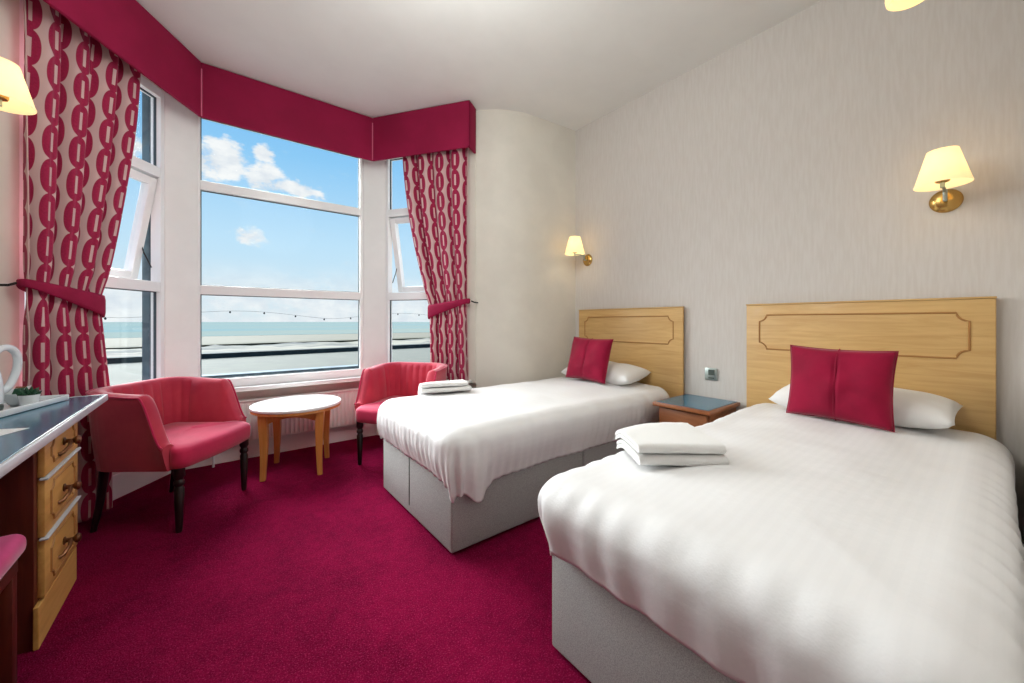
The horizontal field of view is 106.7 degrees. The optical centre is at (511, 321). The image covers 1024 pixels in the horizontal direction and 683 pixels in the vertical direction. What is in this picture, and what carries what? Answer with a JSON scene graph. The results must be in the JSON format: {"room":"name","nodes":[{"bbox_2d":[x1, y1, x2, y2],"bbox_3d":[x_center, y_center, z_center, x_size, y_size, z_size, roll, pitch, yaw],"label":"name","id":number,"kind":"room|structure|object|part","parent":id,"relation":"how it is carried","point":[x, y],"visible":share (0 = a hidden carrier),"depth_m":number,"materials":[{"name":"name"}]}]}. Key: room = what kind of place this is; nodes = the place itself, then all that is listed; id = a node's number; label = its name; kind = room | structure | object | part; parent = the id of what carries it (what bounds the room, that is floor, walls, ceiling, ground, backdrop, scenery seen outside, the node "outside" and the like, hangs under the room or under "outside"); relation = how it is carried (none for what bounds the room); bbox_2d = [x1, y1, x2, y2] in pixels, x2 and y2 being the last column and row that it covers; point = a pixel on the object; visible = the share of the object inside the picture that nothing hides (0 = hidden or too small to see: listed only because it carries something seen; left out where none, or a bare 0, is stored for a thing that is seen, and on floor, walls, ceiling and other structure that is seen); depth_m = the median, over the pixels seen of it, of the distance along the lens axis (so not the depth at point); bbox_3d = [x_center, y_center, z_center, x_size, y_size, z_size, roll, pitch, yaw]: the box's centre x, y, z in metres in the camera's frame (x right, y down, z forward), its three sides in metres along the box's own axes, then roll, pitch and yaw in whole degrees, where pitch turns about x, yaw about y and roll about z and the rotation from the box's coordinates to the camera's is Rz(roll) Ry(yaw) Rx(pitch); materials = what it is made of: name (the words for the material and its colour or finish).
{"room":"hotel room","nodes":[
{"label":"hotel room","id":0,"kind":"room"},
{"bbox_2d":[141,74,164,91],"bbox_3d":[-2.541,-1.770,2.337,0.160,0.260,1.143,0,0,-3],"label":"wall","id":1,"kind":"structure","parent":0,"point":[143,76],"depth_m":2.61,"materials":[{"name":"beige paint"}]},
{"bbox_2d":[236,381,359,399],"bbox_3d":[-1.980,0.835,3.367,1.637,0.570,0.115,0,0,-38],"label":"wall","id":2,"kind":"structure","parent":0,"point":[354,384],"depth_m":3.35,"materials":[{"name":"beige paint"}]},
{"bbox_2d":[198,116,362,386],"bbox_3d":[-1.978,-0.545,3.353,1.245,2.190,0.200,0,0,-38],"label":"window","id":3,"kind":"structure","parent":2,"relation":"in","point":[328,372],"depth_m":3.26,"materials":[{"name":"white plastic"}]},
{"bbox_2d":[185,423,375,469],"bbox_3d":[-1.938,1.045,3.314,1.517,0.150,0.020,0,0,-38],"label":"baseboard","id":4,"kind":"structure","parent":2,"relation":"attached to","point":[348,432],"depth_m":3.33,"materials":[{"name":"white paint"}]},
{"bbox_2d":[212,388,357,467],"bbox_3d":[-1.887,0.874,3.293,1.132,0.492,0.111,0,0,-38],"label":"radiator","id":5,"kind":"object","parent":2,"relation":"attached to","point":[344,414],"visible":0.4,"depth_m":3.32,"materials":[{"name":"white metal"}]},
{"bbox_2d":[239,388,357,402],"bbox_3d":[-1.855,0.635,3.288,1.088,0.014,0.064,0,0,-38],"label":"grille","id":6,"kind":"object","parent":5,"relation":"attached to","point":[351,390],"depth_m":3.35,"materials":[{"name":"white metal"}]},
{"bbox_3d":[-1.849,0.800,3.281,1.080,0.320,0.042,0,0,-38],"label":"panel","id":7,"kind":"part","parent":5,"relation":"part of","materials":[{"name":"white metal"}]},
{"bbox_2d":[234,376,471,391],"bbox_3d":[-1.658,0.535,2.955,2.723,0.030,0.941,0,0,-38],"label":"window sill","id":8,"kind":"structure","parent":2,"relation":"on","point":[356,378],"depth_m":3.25,"materials":[{"name":"white paint"}]},
{"bbox_2d":[164,92,197,376],"bbox_3d":[-2.493,-0.560,2.822,0.248,2.160,0.183,0,0,-38],"label":"window post","id":9,"kind":"object","parent":8,"relation":"on","point":[180,123],"visible":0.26,"depth_m":2.80,"materials":[{"name":"white paint"}]},
{"bbox_2d":[363,159,385,368],"bbox_3d":[-1.327,-0.560,3.732,0.248,2.160,0.183,0,0,-38],"label":"window post","id":10,"kind":"object","parent":8,"relation":"on","point":[374,172],"visible":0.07,"depth_m":3.67,"materials":[{"name":"white paint"}]},
{"bbox_2d":[17,435,590,682],"bbox_3d":[0.424,1.160,1.066,3.920,0.080,6.600,0,0,-38],"label":"floor","id":11,"kind":"structure","parent":0,"point":[296,575],"depth_m":1.59,"materials":[{"name":"carpet"}]},
{"bbox_2d":[0,534,26,682],"bbox_3d":[-1.489,0.881,0.893,0.340,0.478,0.480,0,0,-38],"label":"stool","id":12,"kind":"object","parent":11,"relation":"on","point":[12,546],"visible":1,"depth_m":1.12,"materials":[{"name":"fabric"}]},
{"bbox_3d":[-1.503,0.938,1.130,0.036,0.365,0.036,0,0,-38],"label":"leg","id":13,"kind":"part","parent":12,"relation":"part of","materials":[{"name":"brown wood"}]},
{"bbox_3d":[-1.489,0.738,0.893,0.310,0.045,0.430,0,0,-38],"label":"seat frame","id":14,"kind":"part","parent":12,"relation":"part of","materials":[{"name":"brown wood"}]},
{"bbox_2d":[0,534,26,579],"bbox_3d":[-1.489,0.678,0.893,0.340,0.073,0.480,0,0,-38],"label":"cushion","id":15,"kind":"object","parent":12,"relation":"on","point":[12,546],"depth_m":1.10,"materials":[{"name":"fabric"}]},
{"bbox_2d":[0,394,107,654],"bbox_3d":[-1.573,0.738,0.993,0.431,0.765,1.900,0,0,-38],"label":"desk","id":16,"kind":"object","parent":11,"relation":"on","point":[40,484],"visible":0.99,"depth_m":1.33,"materials":[{"name":"blue laminate"}]},
{"bbox_2d":[0,428,27,435],"bbox_3d":[-1.660,0.355,1.153,0.150,0.001,0.210,0,0,-14],"label":"leaflet","id":17,"kind":"object","parent":16,"relation":"on","point":[2,431],"visible":1,"depth_m":1.24,"materials":[{"name":"white paper"}]},
{"bbox_2d":[0,394,68,417],"bbox_3d":[-2.061,0.342,1.512,0.250,0.024,0.380,0,0,-22],"label":"tray","id":18,"kind":"object","parent":16,"relation":"on","point":[45,400],"visible":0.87,"depth_m":1.56,"materials":[{"name":"white"}]},
{"bbox_2d":[0,344,22,410],"bbox_3d":[-2.042,0.219,1.468,0.124,0.254,0.232,0,0,-30],"label":"kettle","id":19,"kind":"object","parent":18,"relation":"on","point":[14,351],"visible":1,"depth_m":1.55,"materials":[{"name":"grey plastic"}]},
{"bbox_2d":[4,390,41,405],"bbox_3d":[-2.057,0.321,1.595,0.112,0.052,0.112,0,0,-38],"label":"dish","id":20,"kind":"object","parent":18,"relation":"on","point":[11,399],"visible":0.41,"depth_m":1.55,"materials":[{"name":"white ceramic"}]},
{"bbox_2d":[12,388,23,393],"bbox_3d":[-2.049,0.302,1.578,0.026,0.054,0.042,0,0,0],"label":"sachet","id":21,"kind":"object","parent":20,"relation":"in","point":[15,391],"visible":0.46,"depth_m":1.56,"materials":[{"name":"green"}]},
{"bbox_2d":[16,386,41,405],"bbox_3d":[-1.992,0.308,1.573,0.066,0.078,0.068,0,0,-38],"label":"succulent","id":22,"kind":"object","parent":18,"relation":"on","point":[27,396],"visible":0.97,"depth_m":1.56,"materials":[{"name":"white ceramic"}]},
{"bbox_2d":[17,394,40,405],"bbox_3d":[-1.994,0.324,1.572,0.062,0.046,0.062,0,0,-38],"label":"pot","id":23,"kind":"object","parent":18,"relation":"on","point":[23,399],"depth_m":1.55,"materials":[{"name":"white ceramic"}]},
{"bbox_3d":[-1.769,0.864,1.489,0.018,0.202,0.405,0,0,-38],"label":"drawer","id":24,"kind":"part","parent":16,"relation":"part of","materials":[{"name":"brown wood"}]},
{"bbox_3d":[-1.769,0.654,1.489,0.018,0.202,0.405,0,0,-38],"label":"drawer","id":25,"kind":"part","parent":16,"relation":"part of","materials":[{"name":"brown wood"}]},
{"bbox_3d":[-1.769,0.471,1.489,0.018,0.147,0.405,0,0,-38],"label":"drawer","id":26,"kind":"part","parent":16,"relation":"part of","materials":[{"name":"brown wood"}]},
{"bbox_3d":[-1.763,0.864,1.497,0.008,0.151,0.299,0,0,-38],"label":"moulding","id":27,"kind":"part","parent":16,"relation":"part of","materials":[{"name":"brown wood"}]},
{"bbox_3d":[-1.763,0.654,1.497,0.008,0.151,0.299,0,0,-38],"label":"moulding","id":28,"kind":"part","parent":16,"relation":"part of","materials":[{"name":"brown wood"}]},
{"bbox_3d":[-1.763,0.471,1.497,0.008,0.096,0.299,0,0,-38],"label":"moulding","id":29,"kind":"part","parent":16,"relation":"part of","materials":[{"name":"brown wood"}]},
{"bbox_3d":[-1.733,0.876,1.493,0.052,0.060,0.090,0,0,-38],"label":"handle","id":30,"kind":"part","parent":16,"relation":"part of","materials":[{"name":"brown metal"}]},
{"bbox_3d":[-1.733,0.666,1.493,0.052,0.060,0.090,0,0,-38],"label":"handle","id":31,"kind":"part","parent":16,"relation":"part of","materials":[{"name":"brown metal"}]},
{"bbox_3d":[-1.733,0.484,1.493,0.052,0.060,0.090,0,0,-38],"label":"handle","id":32,"kind":"part","parent":16,"relation":"part of","materials":[{"name":"brown metal"}]},
{"bbox_2d":[86,376,250,532],"bbox_3d":[-2.011,0.742,2.276,0.593,0.761,0.656,0,0,-2],"label":"tub chair","id":33,"kind":"object","parent":11,"relation":"on","point":[165,424],"visible":0.97,"depth_m":2.05,"materials":[{"name":"fabric"}]},
{"bbox_3d":[-2.207,0.948,2.041,0.082,0.349,0.044,0,0,-17],"label":"leg","id":34,"kind":"part","parent":33,"relation":"part of","materials":[{"name":"paint"}]},
{"bbox_3d":[-2.219,0.948,2.501,0.082,0.349,0.044,0,0,14],"label":"leg","id":35,"kind":"part","parent":33,"relation":"part of","materials":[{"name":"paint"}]},
{"bbox_3d":[-1.773,0.949,2.028,0.051,0.342,0.052,0,0,-2],"label":"leg","id":36,"kind":"part","parent":33,"relation":"part of","materials":[{"name":"paint"}]},
{"bbox_3d":[-1.972,0.711,2.277,0.515,0.142,0.568,0,0,-2],"label":"seat","id":37,"kind":"part","parent":33,"relation":"part of","materials":[{"name":"pink fabric"}]},
{"bbox_3d":[-1.786,0.949,2.537,0.051,0.342,0.052,0,0,-2],"label":"leg","id":38,"kind":"part","parent":33,"relation":"part of","materials":[{"name":"paint"}]},
{"bbox_2d":[249,395,340,481],"bbox_3d":[-1.640,0.867,2.912,0.612,0.506,0.612,0,0,-19],"label":"coffee table","id":39,"kind":"object","parent":11,"relation":"on","point":[317,408],"visible":1,"depth_m":2.78,"materials":[{"name":"white laminate"}]},
{"bbox_3d":[-1.754,0.889,2.683,0.058,0.462,0.058,0,0,-19],"label":"leg","id":40,"kind":"part","parent":39,"relation":"part of","materials":[{"name":"brown wood"}]},
{"bbox_3d":[-1.869,0.889,3.025,0.058,0.462,0.058,0,0,-19],"label":"leg","id":41,"kind":"part","parent":39,"relation":"part of","materials":[{"name":"brown wood"}]},
{"bbox_3d":[-1.411,0.889,2.798,0.058,0.462,0.058,0,0,-19],"label":"leg","id":42,"kind":"part","parent":39,"relation":"part of","materials":[{"name":"brown wood"}]},
{"bbox_3d":[-1.526,0.889,3.140,0.058,0.462,0.058,0,0,-19],"label":"leg","id":43,"kind":"part","parent":39,"relation":"part of","materials":[{"name":"brown wood"}]},
{"bbox_2d":[354,362,447,464],"bbox_3d":[-0.890,0.742,3.149,0.656,0.761,0.593,0,0,13],"label":"tub chair","id":44,"kind":"object","parent":11,"relation":"on","point":[380,383],"visible":0.59,"depth_m":3.21,"materials":[{"name":"fabric"}]},
{"bbox_3d":[-1.191,0.949,2.981,0.052,0.342,0.051,0,0,13],"label":"leg","id":45,"kind":"part","parent":44,"relation":"part of","materials":[{"name":"paint"}]},
{"bbox_3d":[-0.899,0.711,3.111,0.568,0.142,0.515,0,0,13],"label":"seat","id":46,"kind":"part","parent":44,"relation":"part of","materials":[{"name":"pink fabric"}]},
{"bbox_2d":[384,306,684,552],"bbox_3d":[0.229,0.502,2.722,1.942,1.236,1.064,0,0,-38],"label":"bed","id":47,"kind":"object","parent":11,"relation":"on","point":[651,339],"visible":0.41,"depth_m":2.28,"materials":[{"name":"grey fabric"}]},
{"bbox_2d":[377,377,669,502],"bbox_3d":[0.137,0.683,2.733,1.913,0.395,1.064,0,0,-38],"label":"duvet","id":48,"kind":"object","parent":47,"relation":"on","point":[468,440],"visible":0.92,"depth_m":2.20,"materials":[{"name":"white fabric"}]},
{"bbox_2d":[419,385,471,394],"bbox_3d":[-0.487,0.531,2.763,0.353,0.138,0.199,0,0,-19],"label":"folded towel","id":49,"kind":"object","parent":48,"relation":"on","point":[430,390],"visible":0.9,"depth_m":2.69,"materials":[{"name":"white fabric"}]},
{"bbox_2d":[418,379,467,394],"bbox_3d":[-0.501,0.491,2.758,0.334,0.126,0.190,0,0,-20],"label":"folded towel","id":50,"kind":"object","parent":49,"relation":"on","point":[461,382],"visible":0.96,"depth_m":2.69,"materials":[{"name":"white fabric"}]},
{"bbox_2d":[566,337,613,383],"bbox_3d":[0.628,0.305,3.122,0.170,0.353,0.413,0,0,-38],"label":"cushion","id":51,"kind":"object","parent":48,"relation":"on","point":[589,358],"visible":1,"depth_m":3.04,"materials":[{"name":"fabric"}]},
{"bbox_2d":[561,361,650,384],"bbox_3d":[0.781,0.427,3.241,0.341,0.182,0.696,0,0,-38],"label":"pillow","id":52,"kind":"object","parent":48,"relation":"on","point":[617,373],"visible":0.4,"depth_m":3.00,"materials":[{"name":"white fabric"}]},
{"bbox_3d":[0.971,0.066,3.291,0.008,0.227,0.898,0,0,-38],"label":"routed moulding","id":53,"kind":"part","parent":47,"relation":"part of","materials":[{"name":"brown wood"}]},
{"bbox_3d":[0.980,0.357,3.298,0.022,0.926,1.045,0,0,-38],"label":"headboard","id":54,"kind":"part","parent":47,"relation":"part of","materials":[{"name":"brown wood"}]},
{"bbox_2d":[653,394,739,426],"bbox_3d":[1.256,0.832,2.595,0.443,0.576,0.388,0,0,-38],"label":"nightstand","id":55,"kind":"object","parent":11,"relation":"on","point":[694,410],"visible":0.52,"depth_m":2.50,"materials":[{"name":"brown wood"}]},
{"bbox_3d":[1.115,0.660,2.491,0.017,0.150,0.319,0,0,-38],"label":"drawer","id":56,"kind":"part","parent":55,"relation":"part of","materials":[{"name":"brown wood"}]},
{"bbox_2d":[552,296,996,682],"bbox_3d":[1.148,0.502,1.561,1.921,1.236,1.034,0,0,-38],"label":"bed","id":57,"kind":"object","parent":11,"relation":"on","point":[946,347],"visible":0.34,"depth_m":1.80,"materials":[{"name":"grey"}]},
{"bbox_2d":[538,403,1023,682],"bbox_3d":[1.110,0.640,1.480,1.914,0.317,1.055,0,0,-38],"label":"duvet","id":58,"kind":"object","parent":57,"relation":"on","point":[824,550],"visible":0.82,"depth_m":0.91,"materials":[{"name":"white fabric"}]},
{"bbox_2d":[617,439,728,465],"bbox_3d":[0.584,0.491,1.436,0.303,0.072,0.293,0,0,0],"label":"folded towel","id":59,"kind":"object","parent":58,"relation":"on","point":[665,459],"visible":0.38,"depth_m":1.29,"materials":[{"name":"white fabric"}]},
{"bbox_2d":[615,422,726,453],"bbox_3d":[0.579,0.451,1.436,0.303,0.072,0.289,0,0,-1],"label":"folded towel","id":60,"kind":"object","parent":59,"relation":"on","point":[662,437],"visible":1,"depth_m":1.36,"materials":[{"name":"white fabric"}]},
{"bbox_2d":[786,345,898,431],"bbox_3d":[1.580,0.305,1.848,0.143,0.366,0.417,0,0,-38],"label":"cushion","id":61,"kind":"object","parent":58,"relation":"on","point":[853,386],"visible":1,"depth_m":1.79,"materials":[{"name":"fabric"}]},
{"bbox_2d":[769,384,962,428],"bbox_3d":[1.782,0.418,1.967,0.348,0.185,0.700,0,0,-38],"label":"pillow","id":62,"kind":"object","parent":58,"relation":"on","point":[911,408],"visible":0.4,"depth_m":1.72,"materials":[{"name":"white fabric"}]},
{"bbox_3d":[1.876,0.066,2.130,0.008,0.227,0.883,0,0,-38],"label":"routed moulding","id":63,"kind":"part","parent":57,"relation":"part of","materials":[{"name":"brown wood"}]},
{"bbox_3d":[1.885,0.357,2.137,0.022,0.926,1.030,0,0,-38],"label":"headboard","id":64,"kind":"part","parent":57,"relation":"part of","materials":[{"name":"brown wood"}]},
{"bbox_2d":[136,0,821,130],"bbox_3d":[0.424,-1.950,1.066,3.920,0.100,6.600,0,0,-38],"label":"ceiling","id":65,"kind":"structure","parent":0,"point":[570,64],"depth_m":2.61,"materials":[{"name":"paint"}]},
{"bbox_2d":[43,0,475,160],"bbox_3d":[-1.522,-1.694,2.834,2.572,0.397,1.018,0,0,-38],"label":"pelmet","id":66,"kind":"object","parent":65,"relation":"attached to","point":[125,28],"visible":1,"depth_m":2.98,"materials":[{"name":"fabric"}]},
{"bbox_2d":[22,0,140,522],"bbox_3d":[-2.354,-0.375,2.115,0.077,2.930,0.607,0,0,-2],"label":"curtain","id":67,"kind":"object","parent":66,"relation":"hanging from","point":[78,146],"visible":0.63,"depth_m":2.02,"materials":[{"name":"red fabric"}]},
{"bbox_3d":[-2.221,-1.694,2.237,0.022,0.397,1.099,0,0,-6],"label":"panel","id":68,"kind":"part","parent":66,"relation":"part of","materials":[{"name":"fabric"}]},
{"bbox_3d":[-1.786,-1.694,3.161,1.250,0.397,0.022,0,0,-38],"label":"panel","id":69,"kind":"part","parent":66,"relation":"part of","materials":[{"name":"fabric"}]},
{"bbox_3d":[-0.829,-1.694,3.401,0.985,0.397,0.022,0,0,17],"label":"panel","id":70,"kind":"part","parent":66,"relation":"part of","materials":[{"name":"fabric"}]},
{"bbox_2d":[402,148,468,384],"bbox_3d":[-0.708,-0.375,3.456,0.689,2.930,0.082,0,0,16],"label":"curtain","id":71,"kind":"object","parent":66,"relation":"hanging from","point":[436,184],"visible":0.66,"depth_m":3.42,"materials":[{"name":"red fabric"}]},
{"bbox_3d":[-0.350,-1.694,3.319,0.020,0.397,0.145,0,0,17],"label":"return panel","id":72,"kind":"part","parent":66,"relation":"part of","materials":[{"name":"fabric"}]},
{"bbox_2d":[885,0,923,10],"bbox_3d":[1.498,-1.556,1.429,0.142,0.685,0.142,0,0,-38],"label":"pendant lamp","id":73,"kind":"object","parent":65,"relation":"hanging from","point":[891,5],"visible":1,"depth_m":1.49,"materials":[{"name":"yellow fabric"}]},
{"bbox_2d":[476,109,574,387],"bbox_3d":[0.151,-0.390,3.613,1.024,3.020,0.247,0,0,-23],"label":"wall","id":74,"kind":"structure","parent":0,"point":[525,163],"depth_m":3.45,"materials":[{"name":"beige paint"}]},
{"bbox_2d":[428,298,477,318],"bbox_3d":[-0.537,-0.114,3.412,0.470,0.182,0.127,0,0,9],"label":"tieback","id":75,"kind":"object","parent":74,"relation":"attached to","point":[434,309],"visible":0.87,"depth_m":3.38,"materials":[{"name":"fabric"}]},
{"bbox_2d":[575,0,1023,541],"bbox_3d":[1.464,-0.390,2.822,0.120,3.020,2.790,0,0,-38],"label":"wall","id":76,"kind":"structure","parent":0,"point":[784,166],"depth_m":2.28,"materials":[{"name":"paint"}]},
{"bbox_2d":[565,236,591,265],"bbox_3d":[0.621,-0.661,3.577,0.278,0.253,0.187,0,0,-38],"label":"wall lamp","id":77,"kind":"object","parent":76,"relation":"attached to","point":[574,246],"visible":1,"depth_m":3.50,"materials":[{"name":"gold metal"}]},
{"bbox_3d":[0.585,-0.709,3.549,0.187,0.158,0.187,0,0,-38],"label":"lamp shade","id":78,"kind":"part","parent":77,"relation":"part of","materials":[{"name":"yellow fabric"}]},
{"bbox_2d":[705,368,716,380],"bbox_3d":[1.436,0.378,2.748,0.014,0.086,0.086,0,0,-38],"label":"wall socket","id":79,"kind":"object","parent":76,"relation":"attached to","point":[710,373],"visible":1,"depth_m":2.74,"materials":[{"name":"silver metal"}]},
{"bbox_2d":[913,146,973,212],"bbox_3d":[2.020,-0.661,1.783,0.278,0.253,0.187,0,0,-38],"label":"wall lamp","id":80,"kind":"object","parent":76,"relation":"attached to","point":[944,168],"visible":1,"depth_m":1.75,"materials":[{"name":"beige fabric"}]},
{"bbox_3d":[1.984,-0.709,1.755,0.187,0.158,0.187,0,0,-38],"label":"lamp shade","id":81,"kind":"part","parent":80,"relation":"part of","materials":[{"name":"yellow fabric"}]},
{"bbox_3d":[2.047,-0.617,1.804,0.174,0.071,0.016,0,0,-38],"label":"arm","id":82,"kind":"part","parent":80,"relation":"part of","materials":[{"name":"silver metal"}]},
{"bbox_3d":[-2.587,0.835,2.328,0.719,0.570,1.007,0,0,-38],"label":"wall","id":83,"kind":"structure","parent":0,"visible":0},
{"bbox_2d":[0,0,163,388],"bbox_3d":[-2.556,-0.545,2.240,0.223,2.190,0.950,0,0,-3],"label":"window","id":84,"kind":"structure","parent":83,"relation":"in","point":[150,175],"depth_m":1.90,"materials":[{"name":"white plastic"}]},
{"bbox_3d":[-2.573,-0.654,2.292,0.195,0.716,0.773,0,0,-3],"label":"sash","id":85,"kind":"part","parent":84,"relation":"part of","materials":[{"name":"white plastic"}]},
{"bbox_2d":[112,470,170,499],"bbox_3d":[-2.505,1.045,2.312,0.020,0.150,1.089,0,0,-3],"label":"baseboard","id":86,"kind":"structure","parent":83,"relation":"attached to","point":[123,483],"depth_m":2.50,"materials":[{"name":"white paint"}]},
{"bbox_2d":[142,92,150,380],"bbox_3d":[-2.580,-0.460,2.851,0.122,2.760,0.324,0,0,22],"label":"trim","id":87,"kind":"structure","parent":83,"relation":"attached to","point":[146,100],"depth_m":2.70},
{"bbox_3d":[-0.761,-0.390,-0.505,0.120,3.020,5.580,0,0,-38],"label":"wall","id":88,"kind":"structure","parent":0,"visible":0},
{"bbox_2d":[0,57,36,114],"bbox_3d":[-2.036,-0.886,1.456,0.278,0.253,0.187,0,0,-38],"label":"wall lamp","id":89,"kind":"object","parent":88,"relation":"attached to","point":[15,97],"visible":1,"depth_m":1.49,"materials":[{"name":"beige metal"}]},
{"bbox_3d":[-2.469,-0.390,1.696,0.150,3.020,0.112,0,0,-38],"label":"wall","id":90,"kind":"structure","parent":0,"visible":0},
{"bbox_2d":[0,279,105,317],"bbox_3d":[-2.352,-0.114,1.969,0.127,0.182,0.446,0,0,6],"label":"tieback","id":91,"kind":"object","parent":90,"relation":"attached to","point":[95,302],"visible":0.87,"depth_m":1.98,"materials":[{"name":"fabric"}]},
{"label":"outside","id":92,"kind":"structure","parent":0,"visible":0},
{"bbox_2d":[104,311,422,319],"bbox_3d":[-4.670,-0.183,14.114,22.000,0.281,0.050,0,0,-38],"label":"festoon lights","id":93,"kind":"object","parent":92,"point":[105,318],"visible":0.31,"depth_m":11.87,"materials":[{"name":"grey metal"}]},
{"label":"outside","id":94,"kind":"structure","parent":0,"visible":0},
{"bbox_2d":[103,322,429,337],"bbox_3d":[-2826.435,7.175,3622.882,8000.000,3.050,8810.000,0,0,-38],"label":"sea","id":95,"kind":"structure","parent":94,"point":[111,329],"depth_m":316.33,"materials":[{"name":"liquid"}]},
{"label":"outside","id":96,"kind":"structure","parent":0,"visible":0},
{"bbox_2d":[107,343,429,363],"bbox_3d":[-38.752,4.890,49.672,520.000,1.620,41.000,0,0,-38],"label":"wall","id":97,"kind":"structure","parent":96,"point":[124,359],"depth_m":52.99,"materials":[{"name":"stone"}]},
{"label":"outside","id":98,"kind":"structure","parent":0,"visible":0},
{"bbox_2d":[106,337,429,348],"bbox_3d":[-60.896,6.125,78.056,520.000,3.150,45.000,0,0,-38],"label":"bank","id":99,"kind":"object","parent":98,"point":[406,338],"visible":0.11,"depth_m":83.29,"materials":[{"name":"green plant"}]},
{"bbox_2d":[106,338,429,356],"bbox_3d":[-49.209,4.814,63.075,240.000,0.879,50.000,0,0,-38],"label":"shore","id":100,"kind":"structure","parent":99,"relation":"on","point":[292,345],"depth_m":71.45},
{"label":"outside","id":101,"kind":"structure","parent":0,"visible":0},
{"bbox_2d":[108,347,429,385],"bbox_3d":[-26.388,5.200,33.824,520.000,1.000,77.200,0,0,-38],"label":"street","id":102,"kind":"structure","parent":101,"point":[119,373],"depth_m":43.86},
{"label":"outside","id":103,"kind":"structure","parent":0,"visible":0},
{"bbox_2d":[105,332,429,346],"bbox_3d":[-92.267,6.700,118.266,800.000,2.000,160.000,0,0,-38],"label":"beach","id":104,"kind":"structure","parent":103,"point":[254,338],"depth_m":129.16},
{"bbox_3d":[-0.824,0.835,3.703,0.719,0.570,1.007,0,0,-38],"label":"wall","id":105,"kind":"structure","parent":0,"visible":0},
{"bbox_2d":[386,148,475,382],"bbox_3d":[-0.745,-0.545,3.657,0.950,2.190,0.235,0,0,17],"label":"window","id":106,"kind":"structure","parent":105,"relation":"in","point":[394,217],"depth_m":3.64,"materials":[{"name":"white plastic"}]},
{"bbox_3d":[-0.791,-0.655,3.686,0.773,0.714,0.206,0,0,17],"label":"sash","id":107,"kind":"part","parent":106,"relation":"part of","materials":[{"name":"white plastic"}]}
]}

